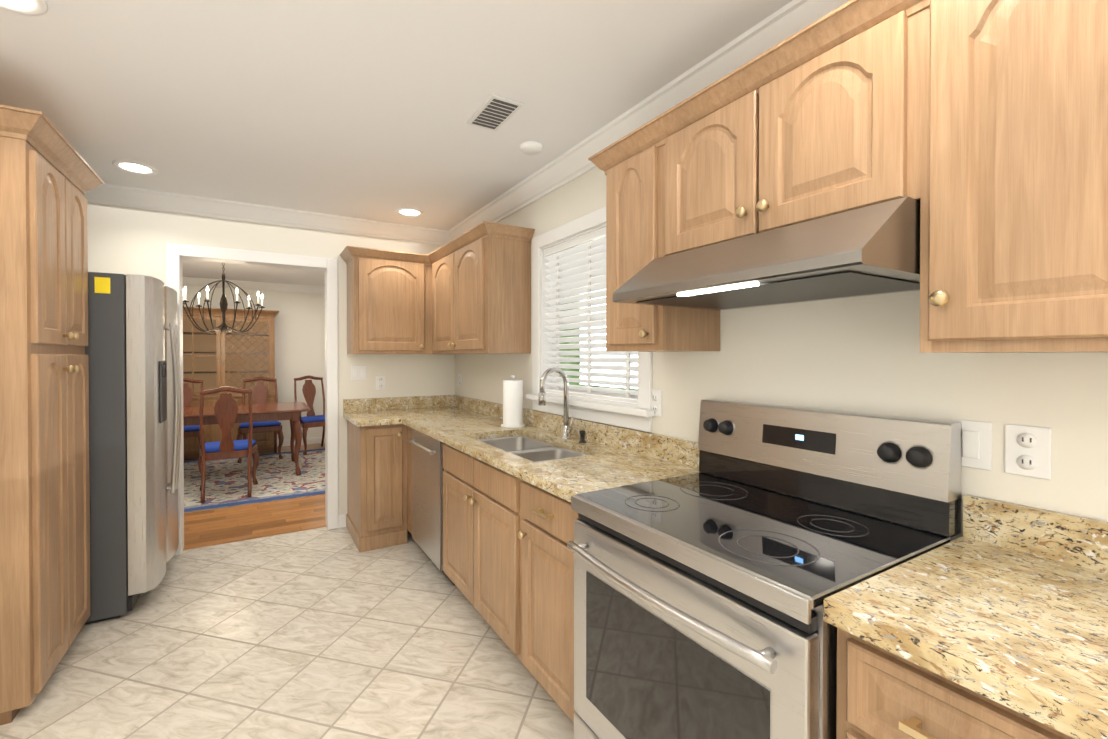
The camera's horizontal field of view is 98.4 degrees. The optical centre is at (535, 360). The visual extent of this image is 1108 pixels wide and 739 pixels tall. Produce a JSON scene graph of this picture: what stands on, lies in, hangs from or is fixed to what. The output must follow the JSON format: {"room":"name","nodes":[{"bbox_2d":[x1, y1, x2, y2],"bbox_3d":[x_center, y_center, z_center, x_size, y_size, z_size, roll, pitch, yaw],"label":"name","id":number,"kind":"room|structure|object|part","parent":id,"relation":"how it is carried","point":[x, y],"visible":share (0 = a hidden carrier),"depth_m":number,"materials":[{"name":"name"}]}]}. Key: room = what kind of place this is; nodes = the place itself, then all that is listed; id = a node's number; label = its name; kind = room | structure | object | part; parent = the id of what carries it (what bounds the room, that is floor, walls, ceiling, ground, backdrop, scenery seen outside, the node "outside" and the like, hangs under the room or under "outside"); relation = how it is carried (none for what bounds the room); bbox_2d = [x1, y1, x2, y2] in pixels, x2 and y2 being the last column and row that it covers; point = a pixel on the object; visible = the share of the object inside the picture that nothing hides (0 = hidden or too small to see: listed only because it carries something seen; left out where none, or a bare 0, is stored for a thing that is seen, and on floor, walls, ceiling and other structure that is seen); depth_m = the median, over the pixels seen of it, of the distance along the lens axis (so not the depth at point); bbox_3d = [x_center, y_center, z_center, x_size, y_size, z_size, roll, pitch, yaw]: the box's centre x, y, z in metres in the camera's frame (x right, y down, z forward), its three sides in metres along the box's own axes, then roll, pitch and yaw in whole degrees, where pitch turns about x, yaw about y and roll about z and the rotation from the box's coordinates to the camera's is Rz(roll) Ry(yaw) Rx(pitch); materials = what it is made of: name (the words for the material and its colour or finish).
{"room":"kitchen","nodes":[
{"label":"kitchen","id":0,"kind":"room"},
{"bbox_2d":[183,286,324,439],"bbox_3d":[-4.435,0.078,6.925,3.760,2.440,0.120,0,1,-30],"label":"wall","id":1,"kind":"structure","parent":0,"point":[299,330],"depth_m":7.28,"materials":[{"name":"white paint"}]},
{"bbox_2d":[183,277,324,293],"bbox_3d":[-4.319,-1.089,6.855,3.420,0.105,0.100,0,1,-30],"label":"crown molding","id":2,"kind":"structure","parent":1,"relation":"attached to","point":[201,282],"depth_m":6.95,"materials":[{"name":"white"}]},
{"bbox_2d":[277,436,324,446],"bbox_3d":[-4.354,1.248,6.904,3.570,0.100,0.014,0,1,-30],"label":"baseboard","id":3,"kind":"structure","parent":1,"relation":"attached to","point":[313,440],"depth_m":7.39,"materials":[{"name":"white wood"}]},
{"bbox_2d":[87,202,454,514],"bbox_3d":[-2.328,0.106,3.407,3.640,2.440,0.120,0,1,-30],"label":"wall","id":4,"kind":"structure","parent":0,"point":[124,240],"depth_m":3.61,"materials":[{"name":"beige paint"}]},
{"bbox_2d":[165,243,337,555],"bbox_3d":[-2.064,0.265,3.561,1.082,2.121,0.156,0,1,-30],"label":"door frame","id":5,"kind":"structure","parent":4,"relation":"attached to","point":[175,254],"depth_m":3.67,"materials":[{"name":"white wood"}]},
{"bbox_2d":[84,183,447,244],"bbox_3d":[-1.923,-1.062,3.505,2.610,0.105,0.100,0,1,-30],"label":"crown molding","id":6,"kind":"structure","parent":4,"relation":"attached to","point":[110,194],"depth_m":3.44,"materials":[{"name":"white wood"}]},
{"bbox_2d":[338,514,345,523],"bbox_3d":[-1.226,1.271,4.133,0.934,0.100,0.014,0,1,-30],"label":"baseboard","id":7,"kind":"structure","parent":4,"relation":"attached to","point":[341,517],"depth_m":3.79,"materials":[{"name":"white wood"}]},
{"bbox_2d":[351,365,366,379],"bbox_3d":[-1.426,0.098,3.854,0.120,0.115,0.010,0,1,-30],"label":"light switch","id":8,"kind":"object","parent":4,"relation":"attached to","point":[358,372],"visible":1,"depth_m":3.85,"materials":[{"name":"white plastic"}]},
{"bbox_2d":[376,376,384,389],"bbox_3d":[-1.279,0.182,3.941,0.075,0.115,0.008,0,1,-30],"label":"electrical outlet","id":9,"kind":"object","parent":4,"relation":"attached to","point":[380,382],"visible":1,"depth_m":3.94,"materials":[{"name":"white plastic"}]},
{"bbox_2d":[344,252,427,353],"bbox_3d":[-1.194,-0.424,3.804,0.535,0.746,0.316,0,1,-30],"label":"upper cabinet","id":10,"kind":"object","parent":4,"relation":"attached to","point":[387,296],"depth_m":3.67,"materials":[{"name":"brown wood"}]},
{"bbox_2d":[0,443,573,738],"bbox_3d":[-1.772,1.384,2.457,3.880,0.100,10.540,0,1,-30],"label":"floor","id":11,"kind":"structure","parent":0,"point":[322,633],"depth_m":2.17,"materials":[{"name":"tile"}]},
{"bbox_2d":[0,104,103,724],"bbox_3d":[-2.293,0.212,1.954,0.639,2.252,0.812,0,1,-30],"label":"pantry cabinet","id":12,"kind":"object","parent":11,"relation":"on","point":[49,177],"visible":0.98,"depth_m":1.84,"materials":[{"name":"brown wood"}]},
{"bbox_2d":[84,272,180,624],"bbox_3d":[-2.552,0.442,2.695,0.897,1.780,0.834,0,1,-30],"label":"refrigerator","id":13,"kind":"object","parent":11,"relation":"on","point":[132,349],"visible":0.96,"depth_m":2.48,"materials":[{"name":"grey metal"}]},
{"bbox_2d":[184,395,199,459],"bbox_3d":[-4.716,0.901,6.389,0.450,0.800,0.499,0,1,-30],"label":"base cabinet","id":14,"kind":"object","parent":11,"relation":"on","point":[191,444],"depth_m":6.25,"materials":[{"name":"brown wood"}]},
{"bbox_2d":[203,395,238,442],"bbox_3d":[-4.339,0.900,6.607,0.420,0.800,0.499,0,1,-30],"label":"base cabinet","id":15,"kind":"object","parent":11,"relation":"on","point":[212,433],"depth_m":6.36,"materials":[{"name":"brown wood"}]},
{"bbox_2d":[184,448,324,512],"bbox_3d":[-3.498,1.306,5.328,2.740,0.008,2.500,0,1,-30],"label":"rug","id":16,"kind":"object","parent":11,"relation":"on","point":[226,482],"depth_m":5.20,"materials":[{"name":"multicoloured carpet"}]},
{"bbox_2d":[183,378,204,455],"bbox_3d":[-4.417,0.766,5.961,0.530,1.075,0.586,0,1,-30],"label":"dining chair","id":17,"kind":"object","parent":16,"relation":"on","point":[191,431],"visible":0.23,"depth_m":6.16,"materials":[{"name":"brown wood"}]},
{"bbox_2d":[198,386,258,503],"bbox_3d":[-3.024,0.777,4.694,0.530,1.075,0.586,0,1,-30],"label":"dining chair","id":18,"kind":"object","parent":16,"relation":"on","point":[226,412],"visible":1,"depth_m":4.52,"materials":[{"name":"brown wood"}]},
{"bbox_2d":[183,402,309,475],"bbox_3d":[-3.614,0.928,5.374,1.900,0.760,1.050,0,1,-30],"label":"dining table","id":19,"kind":"object","parent":16,"relation":"on","point":[290,411],"visible":0.5,"depth_m":5.36,"materials":[{"name":"brown wood"}]},
{"bbox_2d":[236,377,283,462],"bbox_3d":[-3.681,0.763,6.387,0.530,1.075,0.586,0,1,-30],"label":"dining chair","id":20,"kind":"object","parent":16,"relation":"on","point":[260,392],"visible":0.79,"depth_m":6.32,"materials":[{"name":"brown wood"}]},
{"bbox_2d":[294,375,324,454],"bbox_3d":[-3.173,0.759,6.876,0.564,1.075,0.586,0,1,-44],"label":"dining chair","id":21,"kind":"object","parent":16,"relation":"on","point":[310,419],"visible":0.62,"depth_m":6.98,"materials":[{"name":"brown wood"}]},
{"bbox_2d":[239,391,274,453],"bbox_3d":[-3.963,0.898,6.825,0.450,0.800,0.499,0,1,-30],"label":"base cabinet","id":22,"kind":"object","parent":11,"relation":"on","point":[264,440],"depth_m":6.66,"materials":[{"name":"brown wood"}]},
{"bbox_2d":[343,397,402,551],"bbox_3d":[-1.239,0.816,3.597,0.300,1.013,0.647,0,1,-30],"label":"base cabinet","id":23,"kind":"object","parent":11,"relation":"on","point":[372,516],"depth_m":3.39,"materials":[{"name":"brown wood"}]},
{"bbox_2d":[407,429,454,585],"bbox_3d":[-0.475,0.894,3.166,0.621,0.868,0.607,0,1,-30],"label":"dishwasher","id":24,"kind":"object","parent":11,"relation":"on","point":[427,493],"visible":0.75,"depth_m":2.96,"materials":[{"name":"grey metal"}]},
{"bbox_2d":[391,395,709,722],"bbox_3d":[-0.298,0.823,2.901,0.632,1.015,2.796,0,1,-30],"label":"base cabinet","id":25,"kind":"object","parent":11,"relation":"on","point":[508,515],"depth_m":2.08,"materials":[{"name":"brown wood"}]},
{"bbox_2d":[501,376,524,427],"bbox_3d":[-0.144,0.254,3.009,0.150,0.320,0.150,0,1,-30],"label":"paper towel roll","id":26,"kind":"object","parent":25,"relation":"on","point":[512,403],"visible":1,"depth_m":2.96,"materials":[{"name":"white paper"}]},
{"bbox_2d":[538,367,585,442],"bbox_3d":[0.137,0.228,2.472,0.197,0.382,0.198,0,1,-30],"label":"faucet","id":27,"kind":"object","parent":25,"relation":"on","point":[567,431],"visible":1,"depth_m":2.53,"materials":[{"name":"silver metal"}]},
{"bbox_2d":[567,399,960,738],"bbox_3d":[0.552,0.748,1.332,0.715,1.192,0.754,0,1,-30],"label":"electric range","id":28,"kind":"object","parent":11,"relation":"on","point":[699,598],"visible":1,"depth_m":1.21,"materials":[{"name":"silver metal"}]},
{"bbox_2d":[823,494,1107,738],"bbox_3d":[1.148,0.844,0.406,0.632,1.015,1.431,0,1,-30],"label":"base cabinet","id":29,"kind":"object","parent":11,"relation":"on","point":[991,621],"depth_m":0.81,"materials":[{"name":"beige stone"}]},
{"bbox_2d":[0,0,791,286],"bbox_3d":[-1.772,-1.156,2.436,3.880,0.100,10.540,0,1,-30],"label":"ceiling","id":30,"kind":"structure","parent":0,"point":[364,109],"depth_m":1.92,"materials":[{"name":"white paint"}]},
{"bbox_2d":[0,0,47,15],"bbox_3d":[-1.584,-1.092,1.413,0.199,0.010,0.199,0,1,-30],"label":"recessed light","id":31,"kind":"object","parent":30,"relation":"in","point":[33,7],"visible":0.98,"depth_m":1.47,"materials":[{"name":"white"}]},
{"bbox_2d":[112,160,157,174],"bbox_3d":[-2.295,-1.103,2.741,0.199,0.010,0.199,0,1,-30],"label":"recessed light","id":32,"kind":"object","parent":30,"relation":"in","point":[135,167],"visible":0.98,"depth_m":2.73,"materials":[{"name":"white"}]},
{"bbox_2d":[183,263,264,334],"bbox_3d":[-3.483,-0.702,5.332,0.814,0.854,0.806,0,1,-30],"label":"chandelier","id":33,"kind":"object","parent":30,"relation":"hanging from","point":[223,327],"visible":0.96,"depth_m":5.31,"materials":[{"name":"brown metal"}]},
{"bbox_2d":[396,208,422,216],"bbox_3d":[-0.947,-1.110,3.585,0.199,0.010,0.199,0,1,-30],"label":"recessed light","id":34,"kind":"object","parent":30,"relation":"in","point":[411,212],"visible":0.96,"depth_m":3.58,"materials":[{"name":"white"}]},
{"bbox_2d":[467,94,523,130],"bbox_3d":[-0.185,-1.098,2.131,0.150,0.009,0.280,0,1,-30],"label":"ceiling vent","id":35,"kind":"object","parent":30,"relation":"in","point":[494,112],"visible":1,"depth_m":2.11,"materials":[{"name":"white metal"}]},
{"bbox_2d":[520,141,542,154],"bbox_3d":[-0.022,-1.093,2.468,0.120,0.024,0.120,0,1,-30],"label":"smoke detector","id":36,"kind":"object","parent":30,"relation":"attached to","point":[531,148],"visible":1,"depth_m":2.44,"materials":[{"name":"white plastic"}]},
{"bbox_2d":[455,167,1107,539],"bbox_3d":[0.882,0.121,1.615,0.120,2.440,6.440,0,1,-30],"label":"wall","id":37,"kind":"structure","parent":0,"point":[859,354],"depth_m":1.36,"materials":[{"name":"beige paint"}]},
{"bbox_2d":[458,373,461,386],"bbox_3d":[-0.662,0.170,4.153,0.008,0.115,0.075,0,1,-30],"label":"electrical outlet","id":38,"kind":"object","parent":37,"relation":"attached to","point":[459,380],"visible":1,"depth_m":4.14,"materials":[{"name":"white plastic"}]},
{"bbox_2d":[428,228,531,353],"bbox_3d":[-0.441,-0.421,3.454,0.317,0.746,1.084,0,1,-30],"label":"upper cabinet","id":39,"kind":"object","parent":37,"relation":"attached to","point":[479,288],"depth_m":3.04,"materials":[{"name":"brown wood"}]},
{"bbox_2d":[526,206,654,431],"bbox_3d":[0.283,-0.227,2.591,0.175,1.085,1.091,0,1,-30],"label":"window","id":40,"kind":"structure","parent":37,"relation":"in","point":[626,415],"depth_m":2.64,"materials":[{"name":"white wood"}]},
{"bbox_2d":[544,227,637,403],"bbox_3d":[0.290,-0.239,2.595,0.056,0.881,0.863,0,1,-30],"label":"window blinds","id":41,"kind":"object","parent":40,"relation":"attached to","point":[575,265],"visible":0.62,"depth_m":2.64,"materials":[{"name":"white plastic"}]},
{"bbox_3d":[0.333,-0.240,2.620,0.030,0.881,0.871,0,1,-30],"label":"window sash","id":42,"kind":"part","parent":40,"relation":"part of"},
{"bbox_2d":[444,0,849,244],"bbox_3d":[0.787,-1.046,1.550,0.100,0.105,6.200,0,1,-30],"label":"crown molding","id":43,"kind":"structure","parent":37,"relation":"attached to","point":[789,19],"depth_m":1.99,"materials":[{"name":"white wood"}]},
{"bbox_2d":[651,390,661,416],"bbox_3d":[0.525,0.187,2.102,0.008,0.115,0.075,0,1,-30],"label":"electrical outlet","id":44,"kind":"object","parent":37,"relation":"attached to","point":[656,404],"visible":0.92,"depth_m":2.09,"materials":[{"name":"white plastic"}]},
{"bbox_2d":[596,128,719,351],"bbox_3d":[0.482,-0.408,1.860,0.317,0.746,0.312,0,1,-30],"label":"upper cabinet","id":45,"kind":"object","parent":37,"relation":"attached to","point":[632,172],"depth_m":1.75,"materials":[{"name":"brown wood"}]},
{"bbox_2d":[613,196,920,309],"bbox_3d":[0.658,-0.262,1.351,0.523,0.163,0.735,0,1,-30],"label":"range hood","id":46,"kind":"object","parent":37,"relation":"attached to","point":[871,250],"visible":0.9,"depth_m":1.12,"materials":[{"name":"silver metal"}]},
{"bbox_2d":[660,0,923,256],"bbox_3d":[0.747,-0.562,1.401,0.317,0.431,0.746,0,1,-30],"label":"upper cabinet","id":47,"kind":"object","parent":37,"relation":"attached to","point":[834,124],"depth_m":1.20,"materials":[{"name":"brown wood"}]},
{"bbox_2d":[952,419,991,470],"bbox_3d":[1.065,0.205,1.169,0.010,0.115,0.075,0,1,-30],"label":"light switch","id":48,"kind":"object","parent":37,"relation":"attached to","point":[976,444],"visible":0.85,"depth_m":1.16,"materials":[{"name":"white plastic"}]},
{"bbox_2d":[919,0,1107,352],"bbox_3d":[1.024,-0.395,0.923,0.317,0.758,0.362,0,1,-30],"label":"upper cabinet","id":49,"kind":"object","parent":37,"relation":"attached to","point":[978,128],"depth_m":0.87,"materials":[{"name":"brown wood"}]},
{"bbox_2d":[1005,424,1050,479],"bbox_3d":[1.115,0.205,1.085,0.008,0.115,0.075,0,1,-30],"label":"electrical outlet","id":50,"kind":"object","parent":37,"relation":"attached to","point":[1028,451],"visible":1,"depth_m":1.08,"materials":[{"name":"white plastic"}]}
]}

